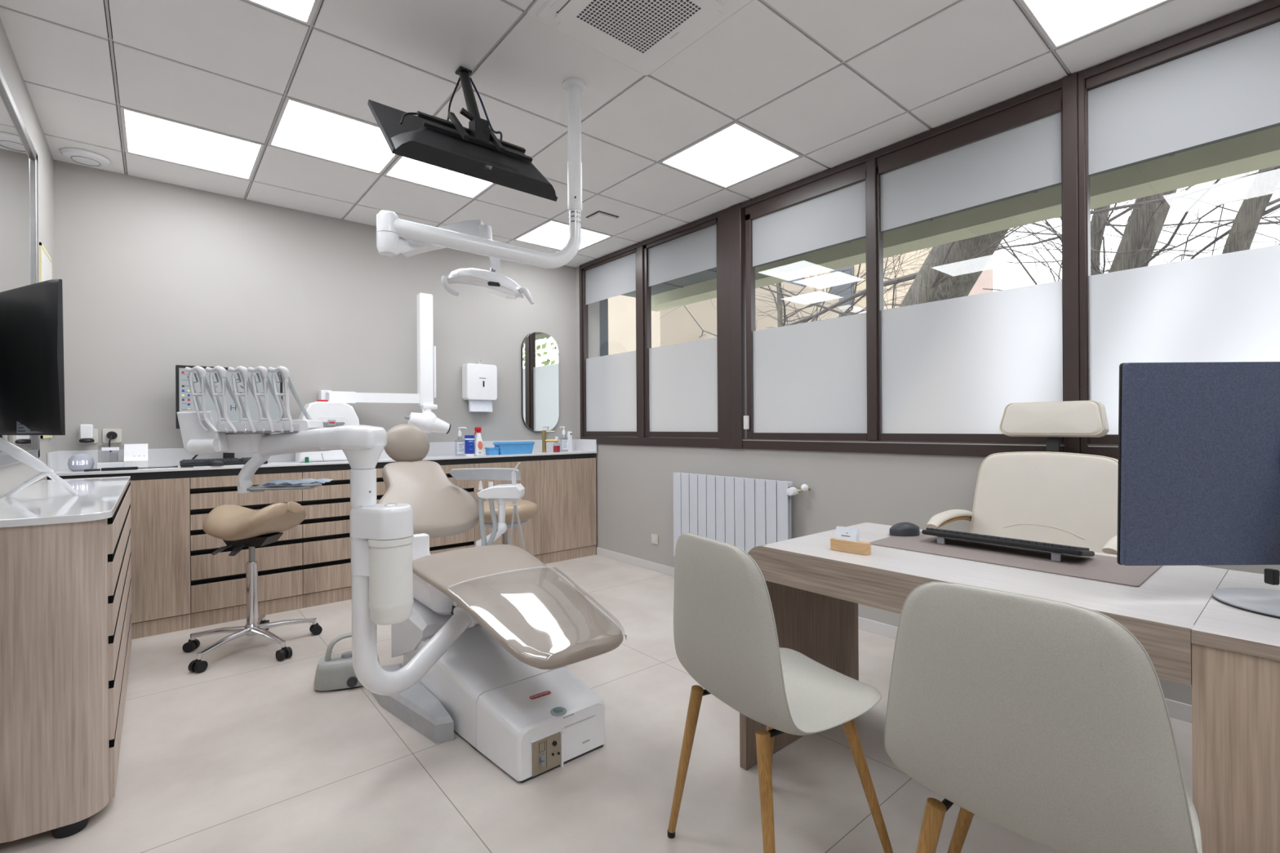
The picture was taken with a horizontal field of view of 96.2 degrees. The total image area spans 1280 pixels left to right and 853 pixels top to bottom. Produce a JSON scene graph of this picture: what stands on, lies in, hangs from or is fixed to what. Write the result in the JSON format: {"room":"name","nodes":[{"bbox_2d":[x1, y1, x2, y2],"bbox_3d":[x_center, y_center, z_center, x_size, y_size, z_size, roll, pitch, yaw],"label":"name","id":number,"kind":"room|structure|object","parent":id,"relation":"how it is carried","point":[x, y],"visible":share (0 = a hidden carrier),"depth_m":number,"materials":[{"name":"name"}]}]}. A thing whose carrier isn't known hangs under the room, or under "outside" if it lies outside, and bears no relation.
{"room":"dental clinic","nodes":[
{"label":"dental clinic","id":0,"kind":"room"},
{"bbox_2d":[0,17,55,498],"bbox_3d":[-1.378,-0.180,0.795,0.200,2.759,6.390,0,0,-40],"label":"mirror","id":1,"kind":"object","parent":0,"point":[11,476],"depth_m":2.74,"materials":[{"name":"paint"}]},
{"bbox_2d":[0,68,39,466],"bbox_3d":[-1.924,-0.577,1.609,0.018,1.440,2.935,0,0,-40],"label":"window","id":2,"kind":"structure","parent":1,"relation":"in","point":[19,170],"depth_m":2.37,"materials":[{"name":"glass"}]},
{"bbox_2d":[39,242,53,438],"bbox_3d":[-3.114,-0.429,3.015,0.008,0.980,0.380,0,0,-40],"label":"frame","id":3,"kind":"object","parent":1,"relation":"attached to","point":[45,260],"visible":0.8,"depth_m":2.96,"materials":[{"name":"white paint"}]},
{"bbox_2d":[53,159,577,613],"bbox_3d":[-2.073,-0.176,4.518,4.134,2.759,0.200,0,0,-40],"label":"wall","id":4,"kind":"structure","parent":0,"point":[157,277],"depth_m":3.96,"materials":[{"name":"paint"}]},
{"bbox_2d":[78,424,94,443],"bbox_3d":[-3.226,0.041,3.350,0.068,0.110,0.070,0,0,-40],"label":"plug adaptor","id":5,"kind":"object","parent":4,"relation":"attached to","point":[86,431],"visible":1,"depth_m":3.33,"materials":[{"name":"white plastic"}]},
{"bbox_2d":[77,428,97,443],"bbox_3d":[-3.251,0.057,3.385,0.085,0.085,0.014,0,0,-40],"label":"wall socket","id":6,"kind":"object","parent":4,"relation":"attached to","point":[95,430],"visible":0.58,"depth_m":3.40,"materials":[{"name":"white paint"}]},
{"bbox_2d":[106,431,117,452],"bbox_3d":[-3.149,0.134,3.435,0.058,0.209,0.041,0,0,-40],"label":"plug","id":7,"kind":"object","parent":4,"relation":"attached to","point":[110,435],"visible":0.84,"depth_m":3.43,"materials":[{"name":"black plastic"}]},
{"bbox_2d":[102,428,121,443],"bbox_3d":[-3.171,0.056,3.452,0.085,0.085,0.014,0,0,-40],"label":"wall socket","id":8,"kind":"object","parent":4,"relation":"attached to","point":[118,439],"visible":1,"depth_m":3.45,"materials":[{"name":"white paint"}]},
{"bbox_2d":[318,293,451,434],"bbox_3d":[-1.887,-0.476,4.278,0.911,1.073,0.172,0,0,-21],"label":"dental x-ray arm","id":9,"kind":"object","parent":4,"relation":"attached to","point":[427,421],"visible":0.98,"depth_m":4.35,"materials":[{"name":"white plastic"}]},
{"bbox_2d":[462,359,497,412],"bbox_3d":[-1.367,-0.350,4.909,0.275,0.449,0.111,0,0,-40],"label":"paper towel dispenser","id":10,"kind":"object","parent":4,"relation":"attached to","point":[479,381],"visible":1,"depth_m":4.86,"materials":[{"name":"white plastic"}]},
{"bbox_2d":[468,400,492,412],"bbox_3d":[-1.357,-0.178,4.899,0.200,0.105,0.040,0,0,-40],"label":"paper towel","id":11,"kind":"object","parent":10,"relation":"hanging from","point":[486,406],"depth_m":4.88,"materials":[{"name":"white paper"}]},
{"bbox_2d":[520,332,559,432],"bbox_3d":[-0.924,-0.409,5.337,0.385,0.930,0.028,0,0,-40],"label":"wall mirror","id":12,"kind":"object","parent":4,"relation":"attached to","point":[539,350],"visible":0.96,"depth_m":5.31,"materials":[{"name":"clear mirror"}]},
{"bbox_2d":[0,554,1192,852],"bbox_3d":[0.059,1.240,1.998,4.134,0.100,6.790,0,0,-40],"label":"floor","id":13,"kind":"structure","parent":0,"point":[243,753],"depth_m":1.99,"materials":[{"name":"tile"}]},
{"bbox_2d":[0,475,131,843],"bbox_3d":[-2.294,0.734,2.309,0.331,0.942,1.785,0,0,-40],"label":"base cabinet","id":14,"kind":"object","parent":13,"relation":"on","point":[65,558],"visible":1,"depth_m":1.68,"materials":[{"name":"beige wood"}]},
{"bbox_2d":[0,475,130,527],"bbox_3d":[-2.291,0.274,2.302,0.331,0.022,1.765,0,0,-40],"label":"countertop","id":15,"kind":"structure","parent":14,"relation":"on","point":[43,502],"depth_m":1.98,"materials":[{"name":"white stone"}]},
{"bbox_2d":[0,279,78,497],"bbox_3d":[-2.055,-0.093,1.935,0.225,0.706,0.692,0,0,-40],"label":"monitor","id":16,"kind":"object","parent":15,"relation":"on","point":[32,375],"visible":1,"depth_m":1.79,"materials":[{"name":"black plastic"}]},
{"bbox_2d":[17,420,40,431],"bbox_3d":[-1.918,-0.007,1.806,0.162,0.046,0.002,0,0,24],"label":"print","id":17,"kind":"object","parent":16,"relation":"attached to","point":[23,425],"depth_m":1.81},
{"bbox_2d":[130,477,191,639],"bbox_3d":[-3.014,0.758,3.362,0.591,0.904,0.343,0,0,-40],"label":"base cabinet","id":18,"kind":"object","parent":13,"relation":"on","point":[160,508],"visible":0.39,"depth_m":3.33,"materials":[{"name":"beige wood"}]},
{"bbox_2d":[189,471,302,628],"bbox_3d":[-2.563,0.755,3.742,0.583,0.904,0.343,0,0,-40],"label":"base cabinet","id":19,"kind":"object","parent":13,"relation":"on","point":[217,581],"visible":0.69,"depth_m":3.57,"materials":[{"name":"beige wood"}]},
{"bbox_2d":[182,501,322,672],"bbox_3d":[-2.094,0.802,3.138,0.629,0.803,0.654,0,0,-40],"label":"stool","id":20,"kind":"object","parent":13,"relation":"on","point":[239,526],"visible":1,"depth_m":3.05,"materials":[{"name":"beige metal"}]},
{"bbox_2d":[301,467,386,608],"bbox_3d":[-2.112,0.752,4.122,0.593,0.904,0.343,0,0,-40],"label":"base cabinet","id":21,"kind":"object","parent":13,"relation":"on","point":[326,526],"visible":0.45,"depth_m":3.90,"materials":[{"name":"beige wood"}]},
{"bbox_2d":[313,632,380,691],"bbox_3d":[-1.369,1.085,2.693,0.276,0.228,0.193,0,0,-21],"label":"foot pedal","id":22,"kind":"object","parent":13,"relation":"on","point":[335,672],"visible":0.59,"depth_m":2.62,"materials":[{"name":"grey plastic"}]},
{"bbox_2d":[177,365,626,783],"bbox_3d":[-0.737,0.491,2.540,1.532,1.407,1.415,0,0,8],"label":"dental chair","id":23,"kind":"object","parent":13,"relation":"on","point":[486,635],"visible":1,"depth_m":2.08,"materials":[{"name":"white plastic"}]},
{"bbox_2d":[244,483,321,493],"bbox_3d":[-1.296,0.224,2.079,0.235,0.027,0.140,0,0,-14],"label":"tray","id":24,"kind":"object","parent":23,"relation":"on","point":[248,487],"depth_m":2.04,"materials":[{"name":"metal"}]},
{"bbox_2d":[257,478,333,486],"bbox_3d":[-1.248,0.202,2.090,0.212,0.018,0.120,0,0,-14],"label":"papers","id":25,"kind":"object","parent":23,"relation":"on","point":[278,482],"visible":1,"depth_m":2.06,"materials":[{"name":"white paper"}]},
{"bbox_2d":[367,534,413,625],"bbox_3d":[-0.853,0.519,1.970,0.146,0.289,0.146,0,0,-40],"label":"water bottle","id":26,"kind":"object","parent":23,"relation":"on","point":[389,557],"depth_m":1.91,"materials":[{"name":"white plastic"}]},
{"bbox_2d":[453,604,477,627],"bbox_3d":[-0.712,0.773,2.419,0.120,0.139,0.123,0,0,25],"label":"joint","id":27,"kind":"object","parent":23,"relation":"attached to","point":[464,620],"depth_m":2.36,"materials":[{"name":"white plastic"}]},
{"bbox_2d":[449,467,520,480],"bbox_3d":[-0.843,0.261,3.125,0.381,0.068,0.050,0,0,0],"label":"tray","id":28,"kind":"object","parent":23,"relation":"on","point":[480,473],"depth_m":3.10,"materials":[{"name":"grey plastic"}]},
{"bbox_2d":[412,544,623,669],"bbox_3d":[-0.493,0.666,2.274,0.532,0.222,0.999,0,0,-40],"label":"seat cushion","id":29,"kind":"object","parent":23,"relation":"on","point":[537,616],"depth_m":2.15,"materials":[{"name":"beige leather"}]},
{"bbox_2d":[429,463,474,553],"bbox_3d":[-1.656,0.749,4.507,0.597,0.904,0.343,0,0,-40],"label":"base cabinet","id":30,"kind":"object","parent":13,"relation":"on","point":[465,540],"visible":0.21,"depth_m":4.48,"materials":[{"name":"beige wood"}]},
{"bbox_2d":[47,439,597,479],"bbox_3d":[-1.877,0.214,4.317,3.570,0.167,0.356,0,0,-40],"label":"countertop","id":31,"kind":"structure","parent":30,"relation":"on","point":[441,453],"depth_m":3.75,"materials":[{"name":"white stone"}]},
{"bbox_2d":[67,453,94,471],"bbox_3d":[-3.123,0.200,3.211,0.108,0.097,0.111,0,0,-40],"label":"clock","id":32,"kind":"object","parent":31,"relation":"on","point":[78,462],"visible":0.99,"depth_m":3.18,"materials":[{"name":"white plastic"}]},
{"bbox_2d":[96,443,148,471],"bbox_3d":[-2.999,0.175,3.337,0.218,0.145,0.170,0,0,-40],"label":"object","id":33,"kind":"object","parent":31,"relation":"on","point":[134,455],"visible":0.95,"depth_m":3.31,"materials":[{"name":"white plastic"}]},
{"bbox_2d":[84,466,177,471],"bbox_3d":[-2.891,0.238,3.277,0.401,0.016,0.026,0,0,-43],"label":"pen","id":34,"kind":"object","parent":31,"relation":"on","point":[119,468],"visible":1,"depth_m":3.24,"materials":[{"name":"black plastic"}]},
{"bbox_2d":[193,464,244,467],"bbox_3d":[-2.572,0.242,3.519,0.260,0.005,0.030,0,0,-40],"label":"mat","id":35,"kind":"object","parent":31,"relation":"on","point":[237,464],"visible":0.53,"depth_m":3.50,"materials":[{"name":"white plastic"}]},
{"bbox_2d":[208,459,226,466],"bbox_3d":[-2.585,0.221,3.511,0.088,0.037,0.050,0,0,-40],"label":"computer mouse","id":36,"kind":"object","parent":35,"relation":"on","point":[215,462],"visible":1,"depth_m":3.49,"materials":[{"name":"black plastic"}]},
{"bbox_2d":[179,457,267,466],"bbox_3d":[-2.591,0.221,3.589,0.440,0.040,0.125,0,0,-40],"label":"keyboard","id":37,"kind":"object","parent":31,"relation":"on","point":[229,461],"visible":0.7,"depth_m":3.54,"materials":[{"name":"black plastic"}]},
{"bbox_2d":[175,364,283,459],"bbox_3d":[-2.644,-0.066,3.719,0.560,0.623,0.165,0,0,-40],"label":"desktop monitor","id":38,"kind":"object","parent":31,"relation":"on","point":[184,399],"visible":0.3,"depth_m":3.66,"materials":[{"name":"black plastic"}]},
{"bbox_2d":[304,457,309,462],"bbox_3d":[-2.235,0.224,3.856,0.024,0.038,0.024,0,0,-40],"label":"vial","id":39,"kind":"object","parent":31,"relation":"on","point":[306,459],"visible":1,"depth_m":3.85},
{"bbox_2d":[295,400,359,462],"bbox_3d":[-2.186,0.028,4.037,0.390,0.428,0.198,0,0,-40],"label":"steriliser","id":40,"kind":"object","parent":31,"relation":"on","point":[332,414],"visible":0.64,"depth_m":3.97,"materials":[{"name":"white plastic"}]},
{"bbox_2d":[457,426,466,456],"bbox_3d":[-1.443,0.120,4.627,0.090,0.233,0.053,0,0,-40],"label":"pump bottle","id":41,"kind":"object","parent":31,"relation":"on","point":[460,446],"visible":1,"depth_m":4.61,"materials":[{"name":"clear plastic"}]},
{"bbox_2d":[464,435,474,456],"bbox_3d":[-1.371,0.153,4.624,0.078,0.168,0.078,0,0,-40],"label":"box","id":42,"kind":"object","parent":31,"relation":"on","point":[468,439],"visible":1,"depth_m":4.59,"materials":[{"name":"blue cardboard"}]},
{"bbox_2d":[474,426,483,455],"bbox_3d":[-1.306,0.121,4.662,0.078,0.232,0.058,0,0,-40],"label":"spray bottle","id":43,"kind":"object","parent":31,"relation":"on","point":[478,446],"visible":1,"depth_m":4.64,"materials":[{"name":"white plastic"}]},
{"bbox_2d":[484,447,499,455],"bbox_3d":[-1.228,0.205,4.777,0.098,0.062,0.080,0,0,-40],"label":"tub","id":44,"kind":"object","parent":31,"relation":"on","point":[489,451],"visible":1,"depth_m":4.75,"materials":[{"name":"blue plastic"}]},
{"bbox_2d":[492,441,534,454],"bbox_3d":[-1.073,0.183,4.902,0.371,0.105,0.130,0,0,-40],"label":"storage box","id":45,"kind":"object","parent":31,"relation":"on","point":[505,447],"visible":1,"depth_m":4.84,"materials":[{"name":"blue plastic"}]},
{"bbox_2d":[542,430,558,452],"bbox_3d":[-0.811,0.133,5.178,0.163,0.200,0.056,0,0,5],"label":"tap","id":46,"kind":"object","parent":31,"relation":"on","point":[544,440],"visible":0.92,"depth_m":5.17,"materials":[{"name":"gold metal"}]},
{"bbox_2d":[552,436,559,452],"bbox_3d":[-0.755,0.162,5.209,0.066,0.143,0.066,0,0,-40],"label":"mouthwash bottle","id":47,"kind":"object","parent":31,"relation":"on","point":[556,448],"visible":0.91,"depth_m":5.19,"materials":[{"name":"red plastic"}]},
{"bbox_2d":[559,426,568,449],"bbox_3d":[-0.710,0.115,5.310,0.090,0.233,0.053,0,0,-40],"label":"pump bottle","id":48,"kind":"object","parent":31,"relation":"on","point":[565,442],"visible":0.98,"depth_m":5.30,"materials":[{"name":"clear plastic"}]},
{"bbox_2d":[567,431,572,451],"bbox_3d":[-0.666,0.139,5.452,0.048,0.187,0.051,0,0,-40],"label":"canister","id":49,"kind":"object","parent":31,"relation":"on","point":[569,433],"visible":0.98,"depth_m":5.43,"materials":[{"name":"plastic"}]},
{"bbox_2d":[472,460,540,559],"bbox_3d":[-1.198,0.746,4.893,0.597,0.904,0.343,0,0,-40],"label":"base cabinet","id":50,"kind":"object","parent":13,"relation":"on","point":[529,470],"visible":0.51,"depth_m":4.87,"materials":[{"name":"beige wood"}]},
{"bbox_2d":[484,499,538,544],"bbox_3d":[-0.885,0.841,3.722,0.616,0.710,0.593,0,0,-40],"label":"stool","id":51,"kind":"object","parent":13,"relation":"on","point":[526,509],"visible":0.16,"depth_m":3.58,"materials":[{"name":"beige leather"}]},
{"bbox_2d":[539,457,596,564],"bbox_3d":[-0.742,0.743,5.277,0.591,0.904,0.343,0,0,-40],"label":"base cabinet","id":52,"kind":"object","parent":13,"relation":"on","point":[568,529],"visible":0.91,"depth_m":5.14,"materials":[{"name":"beige wood"}]},
{"bbox_2d":[667,533,893,852],"bbox_3d":[0.362,0.735,1.591,0.518,0.906,0.504,0,0,-30],"label":"chair","id":53,"kind":"object","parent":13,"relation":"on","point":[726,637],"visible":1,"depth_m":1.42,"materials":[{"name":"beige plastic"}]},
{"bbox_2d":[739,522,1228,770],"bbox_3d":[1.005,0.796,1.815,0.763,0.776,1.147,0,0,-40],"label":"desk","id":54,"kind":"object","parent":13,"relation":"on","point":[815,590],"visible":0.58,"depth_m":1.69,"materials":[{"name":"white laminate"}]},
{"bbox_2d":[830,537,871,555],"bbox_3d":[0.688,0.392,1.878,0.026,0.036,0.126,0,0,-44],"label":"card holder","id":55,"kind":"object","parent":54,"relation":"on","point":[859,548],"visible":1,"depth_m":1.86,"materials":[{"name":"brown wood"}]},
{"bbox_2d":[835,526,857,542],"bbox_3d":[0.677,0.354,1.890,0.011,0.043,0.072,0,0,-44],"label":"business card","id":56,"kind":"object","parent":55,"relation":"in","point":[848,534],"visible":1,"depth_m":1.89,"materials":[{"name":"white paper"}]},
{"bbox_2d":[842,526,858,542],"bbox_3d":[0.682,0.354,1.889,0.011,0.043,0.072,0,0,-44],"label":"business card","id":57,"kind":"object","parent":55,"relation":"in","point":[842,526],"visible":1,"depth_m":1.86,"materials":[{"name":"white paper"}]},
{"bbox_2d":[844,526,860,542],"bbox_3d":[0.687,0.354,1.888,0.011,0.043,0.072,0,0,-44],"label":"business card","id":58,"kind":"object","parent":55,"relation":"in","point":[844,526],"visible":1,"depth_m":1.86,"materials":[{"name":"white paper"}]},
{"bbox_2d":[868,531,1161,586],"bbox_3d":[1.162,0.405,1.844,0.360,0.003,0.725,0,0,-40],"label":"desk pad","id":59,"kind":"object","parent":54,"relation":"on","point":[1096,567],"visible":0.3,"depth_m":1.75,"materials":[{"name":"beige leather"}]},
{"bbox_2d":[888,522,919,536],"bbox_3d":[0.988,0.381,2.146,0.112,0.047,0.063,0,0,-3],"label":"computer mouse","id":60,"kind":"object","parent":59,"relation":"on","point":[901,529],"visible":1,"depth_m":2.12,"materials":[{"name":"grey plastic"}]},
{"bbox_2d":[921,528,1094,561],"bbox_3d":[1.188,0.378,1.885,0.156,0.048,0.462,0,0,-40],"label":"keyboard","id":61,"kind":"object","parent":59,"relation":"on","point":[1056,550],"visible":1,"depth_m":1.80,"materials":[{"name":"black plastic"}]},
{"bbox_2d":[925,400,1118,555],"bbox_3d":[1.609,0.536,2.376,0.671,1.287,0.737,0,0,-40],"label":"office chair","id":62,"kind":"object","parent":13,"relation":"on","point":[1051,495],"visible":0.37,"depth_m":2.47,"materials":[{"name":"beige leather"}]},
{"bbox_2d":[884,582,1202,852],"bbox_3d":[0.778,0.732,1.140,0.518,0.906,0.504,0,0,-44],"label":"chair","id":63,"kind":"object","parent":13,"relation":"on","point":[1047,722],"visible":1,"depth_m":0.94,"materials":[{"name":"beige plastic"}]},
{"bbox_2d":[1191,569,1279,852],"bbox_3d":[1.798,0.791,0.904,0.724,0.775,1.271,0,0,-40],"label":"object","id":64,"kind":"object","parent":13,"relation":"on","point":[1236,652],"visible":0.95,"depth_m":1.12,"materials":[{"name":"brown wood"}]},
{"bbox_2d":[1116,361,1279,618],"bbox_3d":[1.602,0.126,1.308,0.953,0.556,0.274,0,0,-11],"label":"monitor","id":65,"kind":"object","parent":64,"relation":"on","point":[1198,477],"visible":1,"depth_m":1.33,"materials":[{"name":"blue plastic"}]},
{"bbox_2d":[599,298,608,356],"bbox_3d":[-0.466,0.483,5.928,0.196,3.820,0.230,0,0,-40],"label":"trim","id":66,"kind":"structure","parent":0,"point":[603,304],"depth_m":5.87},
{"bbox_2d":[0,0,1264,267],"bbox_3d":[0.041,-1.607,1.998,4.134,0.100,6.790,0,0,-40],"label":"ceiling","id":67,"kind":"structure","parent":0,"point":[834,82],"depth_m":2.58,"materials":[{"name":"tile"}]},
{"bbox_2d":[59,147,111,167],"bbox_3d":[-3.149,-1.521,3.266,0.210,0.027,0.210,0,0,-40],"label":"smoke detector","id":68,"kind":"object","parent":67,"relation":"attached to","point":[83,157],"visible":1,"depth_m":3.23,"materials":[{"name":"white plastic"}]},
{"bbox_2d":[120,105,264,180],"bbox_3d":[-2.470,-1.546,3.183,0.588,0.014,0.588,0,0,-40],"label":"recessed light","id":69,"kind":"object","parent":67,"relation":"in","point":[145,134],"visible":1,"depth_m":3.15,"materials":[{"name":"white paint"}]},
{"bbox_2d":[244,0,319,25],"bbox_3d":[-1.310,-1.553,1.806,0.588,0.014,0.588,0,0,-40],"label":"recessed light","id":70,"kind":"object","parent":67,"relation":"in","point":[303,11],"visible":1,"depth_m":2.13,"materials":[{"name":"white paint"}]},
{"bbox_2d":[254,0,313,20],"bbox_3d":[-1.310,-1.556,1.806,0.556,0.008,0.556,0,0,-40],"label":"diffuser","id":71,"kind":"object","parent":70,"relation":"attached to","point":[296,10],"depth_m":2.13,"materials":[{"name":"grey plastic"}]},
{"bbox_2d":[267,95,397,174],"bbox_3d":[-1.625,-1.551,3.111,0.588,0.014,0.588,0,0,-40],"label":"recessed light","id":72,"kind":"object","parent":67,"relation":"in","point":[300,126],"visible":0.8,"depth_m":3.08,"materials":[{"name":"white paint"}]},
{"bbox_2d":[382,155,493,199],"bbox_3d":[-1.166,-1.554,3.497,0.588,0.014,0.588,0,0,-40],"label":"recessed light","id":73,"kind":"object","parent":67,"relation":"in","point":[402,168],"visible":0.55,"depth_m":3.59,"materials":[{"name":"white paint"}]},
{"bbox_2d":[367,66,557,201],"bbox_3d":[-0.708,-1.259,2.355,0.684,0.584,0.366,0,0,-40],"label":"television","id":74,"kind":"object","parent":67,"relation":"hanging from","point":[475,151],"visible":1,"depth_m":2.26,"materials":[{"name":"black plastic"}]},
{"bbox_2d":[376,77,585,304],"bbox_3d":[-0.689,-1.048,2.562,0.875,1.006,0.283,0,0,-20],"label":"lamp","id":75,"kind":"object","parent":67,"relation":"attached to","point":[395,236],"visible":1,"depth_m":2.53,"materials":[{"name":"white plastic"}]},
{"bbox_2d":[513,218,613,250],"bbox_3d":[-0.635,-1.558,4.729,0.588,0.014,0.588,0,0,-40],"label":"recessed light","id":76,"kind":"object","parent":67,"relation":"in","point":[551,233],"visible":0.8,"depth_m":4.70,"materials":[{"name":"white paint"}]},
{"bbox_2d":[586,210,619,223],"bbox_3d":[-0.279,-1.546,4.260,0.186,0.018,0.166,0,0,-40],"label":"ceiling vent","id":77,"kind":"object","parent":67,"relation":"in","point":[599,216],"visible":1,"depth_m":4.23,"materials":[{"name":"plastic"}]},
{"bbox_2d":[527,0,751,75],"bbox_3d":[-0.007,-1.548,2.122,0.598,0.041,0.598,0,0,-40],"label":"air conditioner","id":78,"kind":"object","parent":67,"relation":"attached to","point":[642,36],"visible":1,"depth_m":2.18,"materials":[{"name":"plastic"}]},
{"bbox_2d":[576,0,701,53],"bbox_3d":[-0.006,-1.529,2.122,0.327,0.002,0.327,0,0,-40],"label":"grille","id":79,"kind":"object","parent":78,"relation":"attached to","point":[640,26],"depth_m":2.15,"materials":[{"name":"grey plastic"}]},
{"bbox_2d":[658,120,802,188],"bbox_3d":[0.525,-1.565,3.353,0.588,0.014,0.588,0,0,-40],"label":"recessed light","id":80,"kind":"object","parent":67,"relation":"in","point":[735,153],"visible":1,"depth_m":3.33,"materials":[{"name":"white paint"}]},
{"bbox_2d":[1017,0,1169,49],"bbox_3d":[1.685,-1.573,1.977,0.588,0.014,0.588,0,0,-40],"label":"recessed light","id":81,"kind":"object","parent":67,"relation":"in","point":[1061,23],"visible":1,"depth_m":2.19,"materials":[{"name":"white paint"}]},
{"bbox_2d":[575,266,1279,705],"bbox_3d":[1.523,-0.200,3.240,0.220,2.759,6.390,0,0,-40],"label":"wall","id":82,"kind":"structure","parent":0,"point":[634,484],"depth_m":3.66,"materials":[{"name":"paint"}]},
{"bbox_2d":[651,533,658,544],"bbox_3d":[0.120,0.927,4.732,0.014,0.080,0.080,0,0,-40],"label":"wall socket","id":83,"kind":"object","parent":82,"relation":"attached to","point":[654,537],"visible":1,"depth_m":4.72,"materials":[{"name":"white paint"}]},
{"bbox_2d":[579,207,731,448],"bbox_3d":[0.062,-0.696,4.830,0.082,1.714,1.900,0,0,-40],"label":"window","id":84,"kind":"structure","parent":82,"relation":"in","point":[677,394],"depth_m":4.69,"materials":[{"name":"white glass"}]},
{"bbox_2d":[673,472,809,556],"bbox_3d":[0.663,0.673,4.010,0.115,0.645,1.162,0,0,-40],"label":"radiator","id":85,"kind":"object","parent":82,"relation":"attached to","point":[744,513],"visible":0.75,"depth_m":3.96,"materials":[{"name":"metal"}]},
{"bbox_2d":[596,546,1191,723],"bbox_3d":[1.550,1.146,3.039,0.012,0.068,6.060,0,0,-40],"label":"baseboard","id":86,"kind":"structure","parent":82,"relation":"attached to","point":[1178,710],"depth_m":3.31,"materials":[{"name":"white paint"}]},
{"bbox_2d":[729,72,1118,457],"bbox_3d":[1.944,-0.708,2.591,0.090,1.714,3.950,0,0,-40],"label":"window","id":87,"kind":"structure","parent":82,"relation":"in","point":[940,377],"depth_m":3.12,"materials":[{"name":"white glass"}]},
{"bbox_2d":[743,415,749,429],"bbox_3d":[0.736,-0.027,3.975,0.020,0.095,0.040,0,0,-40],"label":"sensor","id":88,"kind":"object","parent":87,"relation":"attached to","point":[746,418],"visible":1,"depth_m":3.96,"materials":[{"name":"white paint"}]},
{"bbox_2d":[621,122,1279,297],"bbox_3d":[2.189,-1.541,3.096,0.946,0.207,7.900,0,0,-40],"label":"trim","id":89,"kind":"structure","parent":82,"relation":"attached to","point":[711,273],"depth_m":4.36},
{"bbox_2d":[651,125,1279,311],"bbox_3d":[2.647,-1.505,3.481,0.250,0.345,7.900,0,0,-40],"label":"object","id":90,"kind":"structure","parent":82,"relation":"attached to","point":[1258,150],"depth_m":3.61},
{"bbox_2d":[1077,0,1279,459],"bbox_3d":[2.606,-0.713,1.812,0.082,1.714,2.005,0,0,-40],"label":"window","id":91,"kind":"structure","parent":82,"relation":"in","point":[1218,78],"depth_m":2.32,"materials":[{"name":"white glass"}]},
{"label":"outside","id":92,"kind":"structure","parent":0,"visible":0},
{"bbox_3d":[17.797,2.373,28.064,56.636,0.200,100.000,0,0,-40],"label":"ground","id":93,"kind":"structure","parent":92,"visible":0},
{"bbox_2d":[608,281,839,438],"bbox_3d":[0.001,-0.410,15.513,6.000,5.600,8.280,0,0,-40],"label":"annex building","id":94,"kind":"structure","parent":93,"relation":"on","point":[677,326],"depth_m":11.28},
{"bbox_2d":[684,248,930,337],"bbox_3d":[2.757,-1.802,10.489,8.493,8.362,6.252,0,0,44],"label":"bare tree","id":95,"kind":"object","parent":93,"relation":"on","point":[780,305],"visible":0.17,"depth_m":8.81,"materials":[{"name":"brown plant"}]},
{"bbox_2d":[785,246,933,316],"bbox_3d":[2.995,-4.730,23.410,7.200,14.200,16.100,0,0,-40],"label":"apartment building","id":96,"kind":"structure","parent":93,"relation":"on","point":[847,273],"depth_m":16.56,"materials":[{"name":"beige concrete"}]},
{"bbox_2d":[659,164,1279,328],"bbox_3d":[3.594,-2.782,6.924,9.081,10.622,6.466,0,0,41],"label":"bare tree","id":97,"kind":"object","parent":93,"relation":"on","point":[962,271],"visible":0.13,"depth_m":5.94,"materials":[{"name":"brown plant"}]},
{"bbox_2d":[968,255,993,295],"bbox_3d":[10.608,-5.280,23.682,7.200,15.200,4.700,0,0,-40],"label":"apartment building","id":98,"kind":"structure","parent":93,"relation":"on","point":[984,280],"depth_m":23.62,"materials":[{"name":"beige concrete"}]},
{"bbox_2d":[798,170,1279,317],"bbox_3d":[4.051,-1.859,7.145,5.661,8.560,11.630,0,0,33],"label":"bare tree","id":99,"kind":"object","parent":93,"relation":"on","point":[1144,228],"visible":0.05,"depth_m":6.35,"materials":[{"name":"brown plant"}]},
{"bbox_2d":[862,169,1279,307],"bbox_3d":[6.160,-1.778,7.364,8.452,8.281,7.472,0,0,-30],"label":"bare tree","id":100,"kind":"object","parent":93,"relation":"on","point":[1097,223],"visible":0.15,"depth_m":7.88,"materials":[{"name":"brown plant"}]},
{"bbox_2d":[991,165,1279,290],"bbox_3d":[8.451,-2.134,6.894,6.596,9.004,7.534,0,0,-6],"label":"bare tree","id":101,"kind":"object","parent":93,"relation":"on","point":[1257,198],"visible":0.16,"depth_m":6.47,"materials":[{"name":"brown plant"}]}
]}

